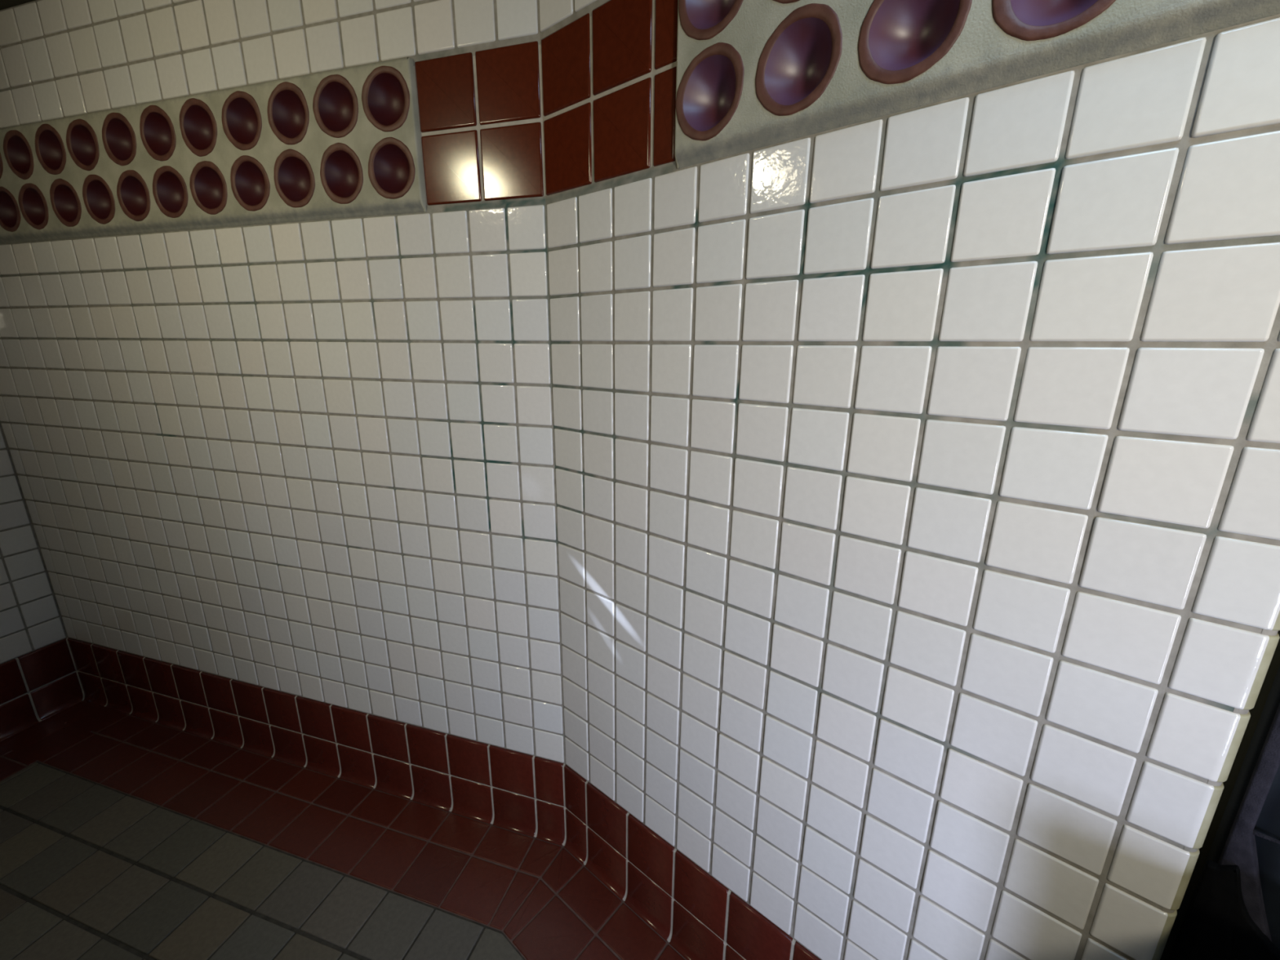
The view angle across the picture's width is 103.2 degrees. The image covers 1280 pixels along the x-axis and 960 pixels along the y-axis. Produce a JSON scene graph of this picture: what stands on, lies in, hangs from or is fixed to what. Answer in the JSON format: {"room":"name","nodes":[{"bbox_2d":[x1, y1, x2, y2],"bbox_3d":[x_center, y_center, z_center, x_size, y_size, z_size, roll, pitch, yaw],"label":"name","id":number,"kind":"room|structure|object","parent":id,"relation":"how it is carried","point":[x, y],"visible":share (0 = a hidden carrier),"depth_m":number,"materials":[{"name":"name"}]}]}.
{"room":"subway station corridor","nodes":[
{"label":"subway station corridor","id":0,"kind":"room"},
{"bbox_2d":[0,0,35,10],"bbox_3d":[-0.128,-0.773,-0.571,5.751,0.001,3.200,5,15,16],"label":"ceiling","id":1,"kind":"structure","parent":0,"point":[4,4],"depth_m":1.39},
{"bbox_2d":[0,421,67,664],"bbox_3d":[-2.800,0.015,0.457,0.007,2.115,3.003,5,15,16],"label":"wall","id":2,"kind":"structure","parent":0,"point":[31,620],"depth_m":1.96,"materials":[{"name":"tile"}]},
{"bbox_2d":[0,637,84,741],"bbox_3d":[-2.787,1.148,0.794,0.022,0.287,2.915,5,15,16],"label":"baseboard","id":3,"kind":"structure","parent":2,"relation":"attached to","point":[36,686],"depth_m":2.03,"materials":[{"name":"tile"}]},
{"bbox_2d":[0,0,564,764],"bbox_3d":[-1.294,-0.257,1.542,2.264,2.115,0.006,5,15,16],"label":"wall","id":4,"kind":"structure","parent":0,"point":[313,460],"depth_m":1.46,"materials":[{"name":"tile"}]},
{"bbox_2d":[0,152,3,178],"bbox_3d":[-1.988,-0.985,1.569,0.132,0.131,0.039,5,15,16],"label":"clay bowl","id":5,"kind":"object","parent":4,"relation":"attached to","point":[1,159],"visible":0.26,"depth_m":1.54,"materials":[{"name":"red ceramic"}]},
{"bbox_2d":[0,186,21,231],"bbox_3d":[-1.974,-0.849,1.601,0.132,0.130,0.039,5,15,16],"label":"clay bowl","id":6,"kind":"object","parent":4,"relation":"attached to","point":[10,213],"visible":0.61,"depth_m":1.60,"materials":[{"name":"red ceramic"}]},
{"bbox_2d":[3,129,34,179],"bbox_3d":[-1.847,-0.973,1.529,0.130,0.133,0.039,5,15,16],"label":"clay bowl","id":7,"kind":"object","parent":4,"relation":"attached to","point":[18,153],"visible":0.62,"depth_m":1.53,"materials":[{"name":"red ceramic"}]},
{"bbox_2d":[17,182,48,229],"bbox_3d":[-1.843,-0.837,1.564,0.133,0.129,0.039,5,15,16],"label":"clay bowl","id":8,"kind":"object","parent":4,"relation":"attached to","point":[33,204],"visible":0.66,"depth_m":1.56,"materials":[{"name":"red ceramic"}]},
{"bbox_2d":[35,124,66,174],"bbox_3d":[-1.706,-0.963,1.489,0.131,0.131,0.039,5,15,16],"label":"clay bowl","id":9,"kind":"object","parent":4,"relation":"attached to","point":[50,149],"visible":0.71,"depth_m":1.49,"materials":[{"name":"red ceramic"}]},
{"bbox_2d":[49,178,81,226],"bbox_3d":[-1.698,-0.826,1.522,0.131,0.131,0.039,5,15,16],"label":"clay bowl","id":10,"kind":"object","parent":4,"relation":"attached to","point":[65,202],"visible":0.72,"depth_m":1.52,"materials":[{"name":"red ceramic"}]},
{"bbox_2d":[66,119,99,170],"bbox_3d":[-1.569,-0.949,1.450,0.133,0.130,0.039,5,15,16],"label":"clay bowl","id":11,"kind":"object","parent":4,"relation":"attached to","point":[82,141],"visible":0.72,"depth_m":1.45,"materials":[{"name":"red ceramic"}]},
{"bbox_2d":[82,174,115,224],"bbox_3d":[-1.557,-0.814,1.482,0.131,0.132,0.039,5,15,16],"label":"clay bowl","id":12,"kind":"object","parent":4,"relation":"attached to","point":[97,195],"visible":0.81,"depth_m":1.48,"materials":[{"name":"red ceramic"}]},
{"bbox_2d":[102,112,136,165],"bbox_3d":[-1.423,-0.938,1.408,0.133,0.130,0.039,5,15,16],"label":"clay bowl","id":13,"kind":"object","parent":4,"relation":"attached to","point":[118,135],"visible":0.8,"depth_m":1.41,"materials":[{"name":"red ceramic"}]},
{"bbox_2d":[116,169,150,221],"bbox_3d":[-1.417,-0.802,1.442,0.131,0.131,0.039,5,15,16],"label":"clay bowl","id":14,"kind":"object","parent":4,"relation":"attached to","point":[132,191],"visible":0.82,"depth_m":1.44,"materials":[{"name":"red ceramic"}]},
{"bbox_2d":[139,105,176,161],"bbox_3d":[-1.278,-0.926,1.367,0.131,0.132,0.039,5,15,16],"label":"clay bowl","id":15,"kind":"object","parent":4,"relation":"attached to","point":[157,134],"visible":0.92,"depth_m":1.37,"materials":[{"name":"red ceramic"}]},
{"bbox_2d":[152,165,188,217],"bbox_3d":[-1.278,-0.790,1.402,0.133,0.130,0.039,5,15,16],"label":"clay bowl","id":16,"kind":"object","parent":4,"relation":"attached to","point":[170,192],"visible":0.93,"depth_m":1.40,"materials":[{"name":"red ceramic"}]},
{"bbox_2d":[179,97,217,156],"bbox_3d":[-1.134,-0.914,1.326,0.130,0.133,0.039,5,15,16],"label":"clay bowl","id":17,"kind":"object","parent":4,"relation":"attached to","point":[197,123],"visible":0.9,"depth_m":1.33,"materials":[{"name":"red ceramic"}]},
{"bbox_2d":[189,160,227,214],"bbox_3d":[-1.139,-0.778,1.363,0.133,0.129,0.039,5,15,16],"label":"clay bowl","id":18,"kind":"object","parent":4,"relation":"attached to","point":[207,184],"visible":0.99,"depth_m":1.36,"materials":[{"name":"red ceramic"}]},
{"bbox_2d":[0,57,426,244],"bbox_3d":[-1.434,-0.862,1.426,1.939,0.310,0.025,5,15,16],"label":"trim","id":19,"kind":"structure","parent":4,"relation":"attached to","point":[365,135],"depth_m":1.31,"materials":[{"name":"paint"}]},
{"bbox_2d":[221,90,262,150],"bbox_3d":[-0.990,-0.901,1.285,0.132,0.130,0.039,5,15,16],"label":"clay bowl","id":20,"kind":"object","parent":4,"relation":"attached to","point":[242,121],"visible":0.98,"depth_m":1.28,"materials":[{"name":"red ceramic"}]},
{"bbox_2d":[230,155,270,211],"bbox_3d":[-0.998,-0.767,1.323,0.133,0.130,0.039,5,15,16],"label":"clay bowl","id":21,"kind":"object","parent":4,"relation":"attached to","point":[250,181],"visible":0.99,"depth_m":1.32,"materials":[{"name":"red ceramic"}]},
{"bbox_2d":[266,81,309,144],"bbox_3d":[-0.846,-0.889,1.244,0.130,0.133,0.039,5,15,16],"label":"clay bowl","id":22,"kind":"object","parent":4,"relation":"attached to","point":[288,113],"visible":0.96,"depth_m":1.24,"materials":[{"name":"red ceramic"}]},
{"bbox_2d":[273,148,315,208],"bbox_3d":[-0.857,-0.756,1.282,0.130,0.132,0.039,5,15,16],"label":"clay bowl","id":23,"kind":"object","parent":4,"relation":"attached to","point":[294,176],"visible":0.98,"depth_m":1.28,"materials":[{"name":"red ceramic"}]},
{"bbox_2d":[66,637,565,845],"bbox_3d":[-1.306,0.888,1.831,2.253,0.287,0.022,5,15,16],"label":"baseboard","id":24,"kind":"structure","parent":4,"relation":"attached to","point":[517,792],"depth_m":1.76,"materials":[{"name":"tile"}]},
{"bbox_2d":[312,74,358,137],"bbox_3d":[-0.708,-0.878,1.205,0.133,0.129,0.039,5,15,16],"label":"clay bowl","id":25,"kind":"object","parent":4,"relation":"attached to","point":[335,102],"visible":0.99,"depth_m":1.20,"materials":[{"name":"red ceramic"}]},
{"bbox_2d":[320,142,363,204],"bbox_3d":[-0.716,-0.744,1.242,0.129,0.133,0.039,5,15,16],"label":"clay bowl","id":26,"kind":"object","parent":4,"relation":"attached to","point":[341,174],"visible":0.97,"depth_m":1.24,"materials":[{"name":"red ceramic"}]},
{"bbox_2d":[361,66,409,132],"bbox_3d":[-0.571,-0.866,1.165,0.132,0.130,0.039,5,15,16],"label":"clay bowl","id":27,"kind":"object","parent":4,"relation":"attached to","point":[385,94],"visible":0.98,"depth_m":1.16,"materials":[{"name":"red ceramic"}]},
{"bbox_2d":[368,137,415,199],"bbox_3d":[-0.576,-0.732,1.202,0.134,0.129,0.039,5,15,16],"label":"clay bowl","id":28,"kind":"object","parent":4,"relation":"attached to","point":[391,166],"visible":0.99,"depth_m":1.20,"materials":[{"name":"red ceramic"}]},
{"bbox_2d":[0,700,686,959],"bbox_3d":[-0.149,1.521,0.034,5.751,0.005,3.200,5,15,16],"label":"floor","id":29,"kind":"structure","parent":0,"point":[123,836],"depth_m":1.48,"materials":[{"name":"tile"}]},
{"bbox_2d":[538,0,1279,959],"bbox_3d":[0.241,-0.066,0.869,1.180,2.115,0.099,11,18,34],"label":"wall","id":30,"kind":"structure","parent":0,"point":[917,469],"depth_m":0.74,"materials":[{"name":"tile"}]},
{"bbox_2d":[414,0,678,205],"bbox_3d":[-0.202,-0.751,1.036,0.646,0.288,0.071,9,17,28],"label":"wall tiles","id":31,"kind":"structure","parent":30,"relation":"attached to","point":[508,77],"depth_m":1.05,"materials":[{"name":"tile"}]},
{"bbox_2d":[563,764,820,959],"bbox_3d":[0.220,1.078,1.162,1.172,0.287,0.022,13,19,38],"label":"baseboard","id":32,"kind":"structure","parent":30,"relation":"attached to","point":[700,917],"depth_m":1.29,"materials":[{"name":"tile"}]},
{"bbox_2d":[675,42,744,141],"bbox_3d":[0.124,-0.627,0.836,0.130,0.132,0.047,13,19,38],"label":"clay bowl","id":33,"kind":"object","parent":30,"relation":"attached to","point":[708,94],"visible":1,"depth_m":0.84,"materials":[{"name":"ceramic"}]},
{"bbox_2d":[678,0,743,39],"bbox_3d":[0.126,-0.763,0.800,0.129,0.133,0.047,13,19,38],"label":"clay bowl","id":34,"kind":"object","parent":30,"relation":"attached to","point":[696,16],"visible":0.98,"depth_m":0.82,"materials":[{"name":"ceramic"}]},
{"bbox_2d":[773,0,799,4],"bbox_3d":[0.239,-0.737,0.708,0.131,0.132,0.047,13,19,38],"label":"clay bowl","id":35,"kind":"object","parent":30,"relation":"attached to","point":[784,2],"visible":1,"depth_m":0.72,"materials":[{"name":"ceramic"}]},
{"bbox_2d":[755,3,842,115],"bbox_3d":[0.238,-0.603,0.743,0.131,0.132,0.047,13,19,38],"label":"clay bowl","id":36,"kind":"object","parent":30,"relation":"attached to","point":[797,64],"visible":1,"depth_m":0.74,"materials":[{"name":"ceramic"}]},
{"bbox_2d":[857,0,972,84],"bbox_3d":[0.353,-0.577,0.650,0.130,0.132,0.047,13,19,38],"label":"clay bowl","id":37,"kind":"object","parent":30,"relation":"attached to","point":[900,40],"visible":1,"depth_m":0.66,"materials":[{"name":"ceramic"}]},
{"bbox_2d":[674,0,1279,168],"bbox_3d":[0.379,-0.628,0.602,0.815,0.310,0.025,13,19,38],"label":"trim","id":38,"kind":"structure","parent":30,"relation":"attached to","point":[983,56],"depth_m":0.64,"materials":[{"name":"paint"}]},
{"bbox_2d":[991,0,1115,40],"bbox_3d":[0.469,-0.552,0.556,0.134,0.129,0.047,13,19,38],"label":"clay bowl","id":39,"kind":"object","parent":30,"relation":"attached to","point":[1022,20],"visible":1,"depth_m":0.57,"materials":[{"name":"ceramic"}]},
{"bbox_2d":[1160,630,1279,959],"bbox_3d":[1.393,0.386,-0.267,0.001,2.370,2.220,-10,18,-34],"label":"wall","id":40,"kind":"structure","parent":0,"point":[1255,713],"depth_m":0.67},
{"bbox_2d":[1168,665,1279,959],"bbox_3d":[0.872,0.547,0.496,0.050,0.990,0.437,-10,18,-34],"label":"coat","id":41,"kind":"object","parent":40,"relation":"hanging from","point":[1233,913],"visible":1,"depth_m":0.63,"materials":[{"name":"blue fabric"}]}
]}

